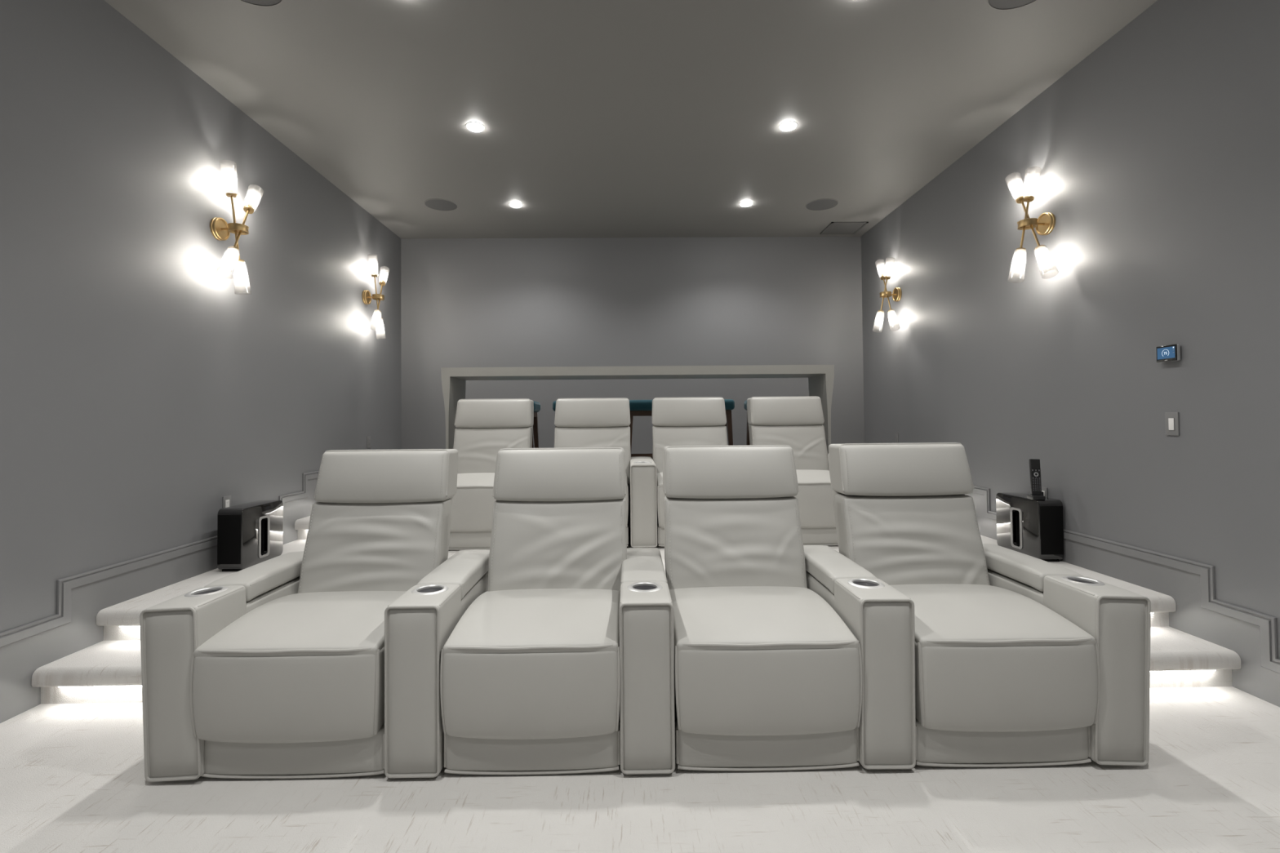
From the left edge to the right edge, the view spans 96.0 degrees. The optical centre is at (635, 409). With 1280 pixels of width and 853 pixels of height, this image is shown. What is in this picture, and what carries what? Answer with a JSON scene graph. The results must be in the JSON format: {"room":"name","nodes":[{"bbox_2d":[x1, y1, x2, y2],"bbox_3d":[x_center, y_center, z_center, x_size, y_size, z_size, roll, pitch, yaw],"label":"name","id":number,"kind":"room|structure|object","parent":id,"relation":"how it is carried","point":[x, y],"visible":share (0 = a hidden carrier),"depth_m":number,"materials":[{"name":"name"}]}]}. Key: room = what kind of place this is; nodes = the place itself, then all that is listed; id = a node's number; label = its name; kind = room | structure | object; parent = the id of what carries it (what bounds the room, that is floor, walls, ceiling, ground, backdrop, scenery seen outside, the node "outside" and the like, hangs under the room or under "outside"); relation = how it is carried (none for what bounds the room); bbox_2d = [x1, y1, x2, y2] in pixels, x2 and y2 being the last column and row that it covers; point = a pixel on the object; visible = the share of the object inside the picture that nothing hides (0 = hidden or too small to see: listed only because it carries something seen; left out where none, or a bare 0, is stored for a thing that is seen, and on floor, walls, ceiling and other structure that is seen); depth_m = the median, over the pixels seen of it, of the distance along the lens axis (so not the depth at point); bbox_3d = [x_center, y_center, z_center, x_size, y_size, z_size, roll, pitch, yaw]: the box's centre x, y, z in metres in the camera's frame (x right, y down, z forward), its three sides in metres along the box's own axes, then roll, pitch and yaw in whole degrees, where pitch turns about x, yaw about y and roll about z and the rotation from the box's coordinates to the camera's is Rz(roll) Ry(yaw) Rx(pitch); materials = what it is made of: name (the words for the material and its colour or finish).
{"room":"home theater","nodes":[
{"label":"home theater","id":0,"kind":"room"},
{"bbox_2d":[0,0,400,632],"bbox_3d":[-2.710,-0.399,1.715,0.120,3.376,9.879,0,-1,-1],"label":"wall","id":1,"kind":"structure","parent":0,"point":[144,387],"depth_m":3.15,"materials":[{"name":"grey paint"}]},
{"bbox_2d":[0,478,317,723],"bbox_3d":[-2.635,0.873,1.690,0.008,0.829,9.879,0,-1,-1],"label":"baseboard","id":2,"kind":"structure","parent":1,"relation":"attached to","point":[20,660],"depth_m":2.77,"materials":[{"name":"grey paint"}]},
{"bbox_2d":[0,471,319,647],"bbox_3d":[-2.631,0.799,1.692,0.016,0.693,9.879,0,-1,-1],"label":"trim","id":3,"kind":"structure","parent":1,"relation":"attached to","point":[64,586],"depth_m":2.81,"materials":[{"name":"grey paint"}]},
{"bbox_2d":[222,495,231,507],"bbox_3d":[-2.662,0.622,3.751,0.009,0.117,0.072,0,-1,-1],"label":"power outlet","id":4,"kind":"object","parent":1,"relation":"attached to","point":[226,500],"visible":0.54,"depth_m":3.75,"materials":[{"name":"grey plastic"}]},
{"bbox_2d":[225,499,229,507],"bbox_3d":[-2.659,0.622,3.751,0.004,0.068,0.034,0,-1,-1],"label":"receptacle","id":5,"kind":"object","parent":4,"relation":"attached to","point":[227,501],"depth_m":3.75,"materials":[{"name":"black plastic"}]},
{"bbox_2d":[209,163,262,282],"bbox_3d":[-2.587,-1.159,3.697,0.207,0.836,0.489,0,-1,-9],"label":"wall sconce","id":6,"kind":"object","parent":1,"relation":"attached to","point":[220,229],"visible":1,"depth_m":3.67,"materials":[{"name":"gold metal"}]},
{"bbox_2d":[366,435,370,448],"bbox_3d":[-2.689,0.327,5.806,0.009,0.117,0.072,0,-1,-1],"label":"power outlet","id":7,"kind":"object","parent":1,"relation":"attached to","point":[368,438],"visible":1,"depth_m":5.79,"materials":[{"name":"grey plastic"}]},
{"bbox_2d":[361,264,388,329],"bbox_3d":[-2.612,-1.125,5.764,0.207,0.836,0.489,0,-1,-9],"label":"wall sconce","id":8,"kind":"object","parent":1,"relation":"attached to","point":[366,297],"visible":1,"depth_m":5.74,"materials":[{"name":"gold metal"}]},
{"bbox_2d":[104,0,1157,238],"bbox_3d":[0.019,-2.170,1.785,5.609,0.120,10.119,0,-1,-1],"label":"ceiling","id":9,"kind":"structure","parent":0,"point":[601,118],"depth_m":3.78,"materials":[{"name":"grey paint"}]},
{"bbox_2d":[240,0,283,6],"bbox_3d":[-1.887,-2.070,2.795,0.316,0.005,0.316,0,-1,-1],"label":"ceiling speaker","id":10,"kind":"object","parent":9,"relation":"attached to","point":[256,2],"visible":1,"depth_m":2.92,"materials":[{"name":"grey paint"}]},
{"bbox_2d":[423,198,457,210],"bbox_3d":[-1.912,-2.012,5.660,0.316,0.005,0.316,0,-1,-1],"label":"ceiling speaker","id":11,"kind":"object","parent":9,"relation":"attached to","point":[438,204],"visible":1,"depth_m":5.65,"materials":[{"name":"grey paint"}]},
{"bbox_2d":[465,121,484,132],"bbox_3d":[-1.162,-2.042,4.174,0.136,0.019,0.136,0,-1,-1],"label":"recessed light","id":12,"kind":"object","parent":9,"relation":"in","point":[472,126],"visible":1,"depth_m":4.15,"materials":[{"name":"grey paint"}]},
{"bbox_2d":[508,201,522,208],"bbox_3d":[-1.180,-2.011,5.673,0.136,0.019,0.136,0,-1,-1],"label":"recessed light","id":13,"kind":"object","parent":9,"relation":"in","point":[513,204],"visible":1,"depth_m":5.65,"materials":[{"name":"grey paint"}]},
{"bbox_2d":[738,200,752,206],"bbox_3d":[1.094,-2.030,5.702,0.136,0.019,0.136,0,-1,-1],"label":"recessed light","id":14,"kind":"object","parent":9,"relation":"in","point":[746,203],"visible":1,"depth_m":5.68,"materials":[{"name":"grey paint"}]},
{"bbox_2d":[778,120,797,131],"bbox_3d":[1.112,-2.061,4.202,0.136,0.019,0.136,0,-1,-1],"label":"recessed light","id":15,"kind":"object","parent":9,"relation":"in","point":[789,125],"visible":1,"depth_m":4.18,"materials":[{"name":"grey paint"}]},
{"bbox_2d":[804,198,838,210],"bbox_3d":[1.856,-2.043,5.741,0.316,0.005,0.316,0,-1,-1],"label":"ceiling speaker","id":16,"kind":"object","parent":9,"relation":"attached to","point":[821,204],"visible":1,"depth_m":5.73,"materials":[{"name":"grey paint"}]},
{"bbox_2d":[820,222,868,234],"bbox_3d":[2.326,-2.030,6.442,0.400,0.012,0.384,0,-1,-1],"label":"ceiling vent","id":17,"kind":"object","parent":9,"relation":"in","point":[833,228],"visible":1,"depth_m":6.43,"materials":[{"name":"grey metal"}]},
{"bbox_2d":[986,0,1037,9],"bbox_3d":[1.932,-2.103,2.867,0.316,0.005,0.316,0,-1,-1],"label":"ceiling speaker","id":18,"kind":"object","parent":9,"relation":"attached to","point":[995,4],"visible":1,"depth_m":2.98,"materials":[{"name":"grey paint"}]},
{"bbox_2d":[400,236,864,453],"bbox_3d":[-0.026,-0.320,6.747,5.609,3.376,0.120,0,-1,-1],"label":"wall","id":19,"kind":"structure","parent":0,"point":[712,300],"depth_m":6.70,"materials":[{"name":"grey paint"}]},
{"bbox_2d":[0,686,1279,852],"bbox_3d":[0.050,1.325,1.713,5.609,0.120,10.119,0,-1,-1],"label":"floor","id":20,"kind":"structure","parent":0,"point":[73,780],"depth_m":1.84,"materials":[{"name":"carpet"}]},
{"bbox_2d":[31,640,142,704],"bbox_3d":[-2.131,1.222,2.692,1.016,0.165,0.347,0,-1,-1],"label":"carpeted step","id":21,"kind":"structure","parent":20,"relation":"on","point":[104,663],"depth_m":2.55,"materials":[{"name":"carpet"}]},
{"bbox_2d":[58,684,142,687],"bbox_3d":[-2.089,1.214,2.541,0.895,0.008,0.014,0,-1,-1],"label":"led strip","id":22,"kind":"object","parent":21,"relation":"attached to","point":[133,685],"visible":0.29,"depth_m":2.53,"materials":[{"name":"white plastic"}]},
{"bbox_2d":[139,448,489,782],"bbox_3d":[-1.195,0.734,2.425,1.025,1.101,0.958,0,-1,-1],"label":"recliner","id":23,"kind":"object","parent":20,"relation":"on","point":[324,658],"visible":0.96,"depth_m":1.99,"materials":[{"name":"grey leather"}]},
{"bbox_2d":[193,591,406,657],"bbox_3d":[-1.207,0.877,2.299,0.629,0.220,0.683,0,-1,-1],"label":"seat cushion","id":24,"kind":"object","parent":23,"relation":"on","point":[273,624],"depth_m":2.09,"materials":[{"name":"grey leather"}]},
{"bbox_2d":[440,447,675,774],"bbox_3d":[-0.276,0.726,2.437,0.806,1.101,0.958,0,-1,-1],"label":"recliner","id":25,"kind":"object","parent":20,"relation":"on","point":[565,661],"visible":1,"depth_m":2.00,"materials":[{"name":"grey leather"}]},
{"bbox_2d":[442,588,620,653],"bbox_3d":[-0.367,0.870,2.309,0.608,0.220,0.683,0,-1,-1],"label":"seat cushion","id":26,"kind":"object","parent":25,"relation":"on","point":[499,620],"depth_m":2.11,"materials":[{"name":"grey leather"}]},
{"bbox_2d":[96,524,1176,640],"bbox_3d":[0.011,1.166,4.742,5.351,0.322,3.789,0,-1,-1],"label":"platform","id":27,"kind":"object","parent":20,"relation":"on","point":[126,613],"visible":0.09,"depth_m":2.98,"materials":[{"name":"carpet"}]},
{"bbox_2d":[217,500,283,571],"bbox_3d":[-2.506,0.812,3.762,0.160,0.389,0.428,0,-1,-1],"label":"speaker","id":28,"kind":"object","parent":27,"relation":"on","point":[250,534],"visible":0.98,"depth_m":3.63,"materials":[{"name":"black paint"}]},
{"bbox_2d":[294,515,310,539],"bbox_3d":[-2.208,0.944,4.684,0.916,0.158,0.362,0,-1,-1],"label":"carpeted step","id":29,"kind":"structure","parent":27,"relation":"on","point":[301,525],"depth_m":4.52,"materials":[{"name":"carpet"}]},
{"bbox_2d":[448,398,533,550],"bbox_3d":[-1.182,0.454,4.520,1.002,1.101,0.958,0,-1,-1],"label":"recliner","id":30,"kind":"object","parent":27,"relation":"on","point":[484,427],"visible":0.38,"depth_m":4.67,"materials":[{"name":"grey leather"}]},
{"bbox_2d":[456,472,494,488],"bbox_3d":[-1.189,0.598,4.393,0.608,0.220,0.683,0,-1,-1],"label":"seat cushion","id":31,"kind":"object","parent":30,"relation":"on","point":[464,480],"depth_m":4.17,"materials":[{"name":"grey leather"}]},
{"bbox_2d":[554,397,657,547],"bbox_3d":[-0.266,0.446,4.531,0.822,1.101,0.958,0,-1,-1],"label":"recliner","id":32,"kind":"object","parent":27,"relation":"on","point":[578,422],"visible":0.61,"depth_m":4.71,"materials":[{"name":"grey leather"}]},
{"bbox_2d":[625,473,627,488],"bbox_3d":[-0.365,0.591,4.403,0.608,0.220,0.683,0,-1,-1],"label":"seat cushion","id":33,"kind":"object","parent":32,"relation":"on","point":[625,473],"depth_m":4.22,"materials":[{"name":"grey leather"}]},
{"bbox_2d":[629,484,630,524],"bbox_3d":[-0.005,0.869,5.843,5.351,0.318,1.603,0,-1,-1],"label":"platform","id":34,"kind":"object","parent":27,"relation":"on","point":[629,484],"depth_m":5.08,"materials":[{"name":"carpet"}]},
{"bbox_2d":[532,400,540,448],"bbox_3d":[-1.229,0.317,5.840,0.480,0.806,0.400,0,-1,-1],"label":"bar stool","id":35,"kind":"object","parent":34,"relation":"on","point":[536,405],"visible":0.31,"depth_m":5.98,"materials":[{"name":"teal fabric"}]},
{"bbox_2d":[552,400,555,427],"bbox_3d":[-0.579,0.311,5.848,0.480,0.806,0.400,0,-1,-1],"label":"bar stool","id":36,"kind":"object","parent":34,"relation":"on","point":[554,402],"visible":0.14,"depth_m":5.66,"materials":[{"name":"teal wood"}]},
{"bbox_2d":[440,364,834,453],"bbox_3d":[0.028,0.157,5.399,3.525,1.085,0.500,0,-1,-1],"label":"countertop","id":37,"kind":"structure","parent":34,"relation":"on","point":[820,377],"depth_m":5.17,"materials":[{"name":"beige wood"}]},
{"bbox_2d":[629,400,652,457],"bbox_3d":[0.136,0.305,5.857,0.480,0.806,0.400,0,-1,-1],"label":"bar stool","id":38,"kind":"object","parent":34,"relation":"on","point":[637,407],"visible":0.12,"depth_m":5.68,"materials":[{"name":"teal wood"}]},
{"bbox_2d":[724,399,734,445],"bbox_3d":[0.743,0.300,5.864,0.480,0.806,0.400,0,-1,-1],"label":"bar stool","id":39,"kind":"object","parent":34,"relation":"on","point":[729,403],"visible":0.27,"depth_m":5.69,"materials":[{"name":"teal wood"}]},
{"bbox_2d":[743,400,749,444],"bbox_3d":[1.383,0.295,5.872,0.480,0.806,0.400,0,-1,-1],"label":"bar stool","id":40,"kind":"object","parent":34,"relation":"on","point":[745,402],"visible":0.11,"depth_m":6.01,"materials":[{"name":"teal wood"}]},
{"bbox_2d":[652,396,727,546],"bbox_3d":[0.554,0.439,4.542,0.821,1.101,0.960,0,-1,-1],"label":"recliner","id":41,"kind":"object","parent":27,"relation":"on","point":[676,421],"visible":0.37,"depth_m":4.75,"materials":[{"name":"grey leather"}]},
{"bbox_2d":[657,472,662,488],"bbox_3d":[0.459,0.584,4.413,0.608,0.220,0.683,0,-1,-1],"label":"seat cushion","id":42,"kind":"object","parent":41,"relation":"on","point":[660,475],"depth_m":4.18,"materials":[{"name":"grey leather"}]},
{"bbox_2d":[746,395,838,546],"bbox_3d":[1.373,0.432,4.552,0.816,1.101,0.960,0,-1,-1],"label":"recliner","id":43,"kind":"object","parent":27,"relation":"on","point":[795,422],"visible":0.52,"depth_m":4.72,"materials":[{"name":"grey leather"}]},
{"bbox_2d":[795,469,831,485],"bbox_3d":[1.287,0.577,4.423,0.608,0.220,0.683,0,-1,-1],"label":"seat cushion","id":44,"kind":"object","parent":43,"relation":"on","point":[805,477],"depth_m":4.20,"materials":[{"name":"grey leather"}]},
{"bbox_2d":[995,492,1064,561],"bbox_3d":[2.607,0.769,3.825,0.162,0.389,0.428,0,-1,-1],"label":"speaker","id":45,"kind":"object","parent":27,"relation":"on","point":[1034,528],"visible":0.98,"depth_m":3.69,"materials":[{"name":"black paint"}]},
{"bbox_2d":[1027,494,1045,500],"bbox_3d":[2.552,0.556,3.667,0.076,0.030,0.068,-1,-1,7],"label":"dock","id":46,"kind":"object","parent":45,"relation":"on","point":[1042,497],"visible":1,"depth_m":3.64,"materials":[{"name":"black plastic"}]},
{"bbox_2d":[1029,458,1041,494],"bbox_3d":[2.557,0.430,3.682,0.066,0.227,0.044,-1,-1,7],"label":"remote control","id":47,"kind":"object","parent":46,"relation":"on","point":[1034,464],"visible":1,"depth_m":3.67,"materials":[{"name":"black plastic"}]},
{"bbox_2d":[662,444,915,771],"bbox_3d":[0.549,0.717,2.447,0.840,1.105,0.958,0,-1,-1],"label":"recliner","id":48,"kind":"object","parent":20,"relation":"on","point":[792,655],"visible":0.97,"depth_m":2.01,"materials":[{"name":"grey leather"}]},
{"bbox_2d":[669,586,859,651],"bbox_3d":[0.457,0.863,2.319,0.638,0.220,0.683,0,-1,-1],"label":"seat cushion","id":49,"kind":"object","parent":48,"relation":"on","point":[706,618],"depth_m":2.12,"materials":[{"name":"grey leather"}]},
{"bbox_2d":[827,442,1151,767],"bbox_3d":[1.385,0.708,2.457,0.834,1.109,0.958,0,-1,-1],"label":"recliner","id":50,"kind":"object","parent":20,"relation":"on","point":[1020,658],"visible":0.88,"depth_m":2.02,"materials":[{"name":"grey leather"}]},
{"bbox_2d":[890,583,1095,647],"bbox_3d":[1.297,0.856,2.329,0.620,0.220,0.683,0,-1,-1],"label":"seat cushion","id":51,"kind":"object","parent":50,"relation":"on","point":[946,615],"depth_m":2.12,"materials":[{"name":"grey leather"}]},
{"bbox_2d":[1149,626,1240,688],"bbox_3d":[2.244,1.184,2.745,0.935,0.165,0.347,0,-1,-1],"label":"carpeted step","id":52,"kind":"structure","parent":20,"relation":"on","point":[1171,649],"depth_m":2.62,"materials":[{"name":"carpet"}]},
{"bbox_2d":[1150,669,1216,671],"bbox_3d":[2.205,1.177,2.593,0.814,0.008,0.014,0,-1,-1],"label":"led strip","id":53,"kind":"object","parent":52,"relation":"attached to","point":[1208,669],"visible":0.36,"depth_m":2.59,"materials":[{"name":"white plastic"}]},
{"bbox_2d":[861,0,1279,659],"bbox_3d":[2.779,-0.446,1.783,0.120,3.376,9.879,0,-1,-1],"label":"wall","id":54,"kind":"structure","parent":0,"point":[1156,155],"depth_m":3.21,"materials":[{"name":"grey paint"}]},
{"bbox_2d":[877,262,902,329],"bbox_3d":[2.543,-1.166,5.820,0.266,0.790,0.376,-1,-1,32],"label":"wall sconce","id":55,"kind":"object","parent":54,"relation":"attached to","point":[896,295],"visible":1,"depth_m":5.82,"materials":[{"name":"gold metal"}]},
{"bbox_2d":[894,433,898,443],"bbox_3d":[2.670,0.302,5.894,0.009,0.117,0.072,0,-1,-1],"label":"power outlet","id":56,"kind":"object","parent":54,"relation":"attached to","point":[896,435],"visible":0.82,"depth_m":5.88,"materials":[{"name":"grey plastic"}]},
{"bbox_2d":[1006,172,1055,272],"bbox_3d":[2.568,-1.210,3.745,0.266,0.790,0.376,-1,-1,32],"label":"wall sconce","id":57,"kind":"object","parent":54,"relation":"attached to","point":[1044,224],"visible":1,"depth_m":3.74,"materials":[{"name":"gold metal"}]},
{"bbox_2d":[1041,487,1047,497],"bbox_3d":[2.698,0.572,3.812,0.009,0.117,0.072,0,-1,-1],"label":"power outlet","id":58,"kind":"object","parent":54,"relation":"attached to","point":[1044,490],"visible":0.32,"depth_m":3.79,"materials":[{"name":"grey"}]},
{"bbox_2d":[964,493,1279,706],"bbox_3d":[2.726,0.828,1.756,0.008,0.829,9.879,0,-1,-1],"label":"baseboard","id":59,"kind":"structure","parent":54,"relation":"attached to","point":[1242,637],"depth_m":2.83,"materials":[{"name":"grey paint"}]},
{"bbox_2d":[972,485,1279,674],"bbox_3d":[2.721,0.754,1.758,0.016,0.693,9.879,0,-1,-1],"label":"trim","id":60,"kind":"structure","parent":54,"relation":"attached to","point":[1268,624],"depth_m":2.73,"materials":[{"name":"grey paint"}]},
{"bbox_2d":[1155,343,1180,362],"bbox_3d":[2.691,-0.283,2.907,0.030,0.082,0.109,0,-1,-1],"label":"thermostat","id":61,"kind":"object","parent":54,"relation":"attached to","point":[1171,353],"visible":1,"depth_m":2.89,"materials":[{"name":"blue plastic"}]},
{"bbox_2d":[1164,412,1179,435],"bbox_3d":[2.704,0.071,2.904,0.010,0.117,0.070,0,-1,-1],"label":"light switch","id":62,"kind":"object","parent":54,"relation":"attached to","point":[1171,419],"visible":1,"depth_m":2.90,"materials":[{"name":"grey plastic"}]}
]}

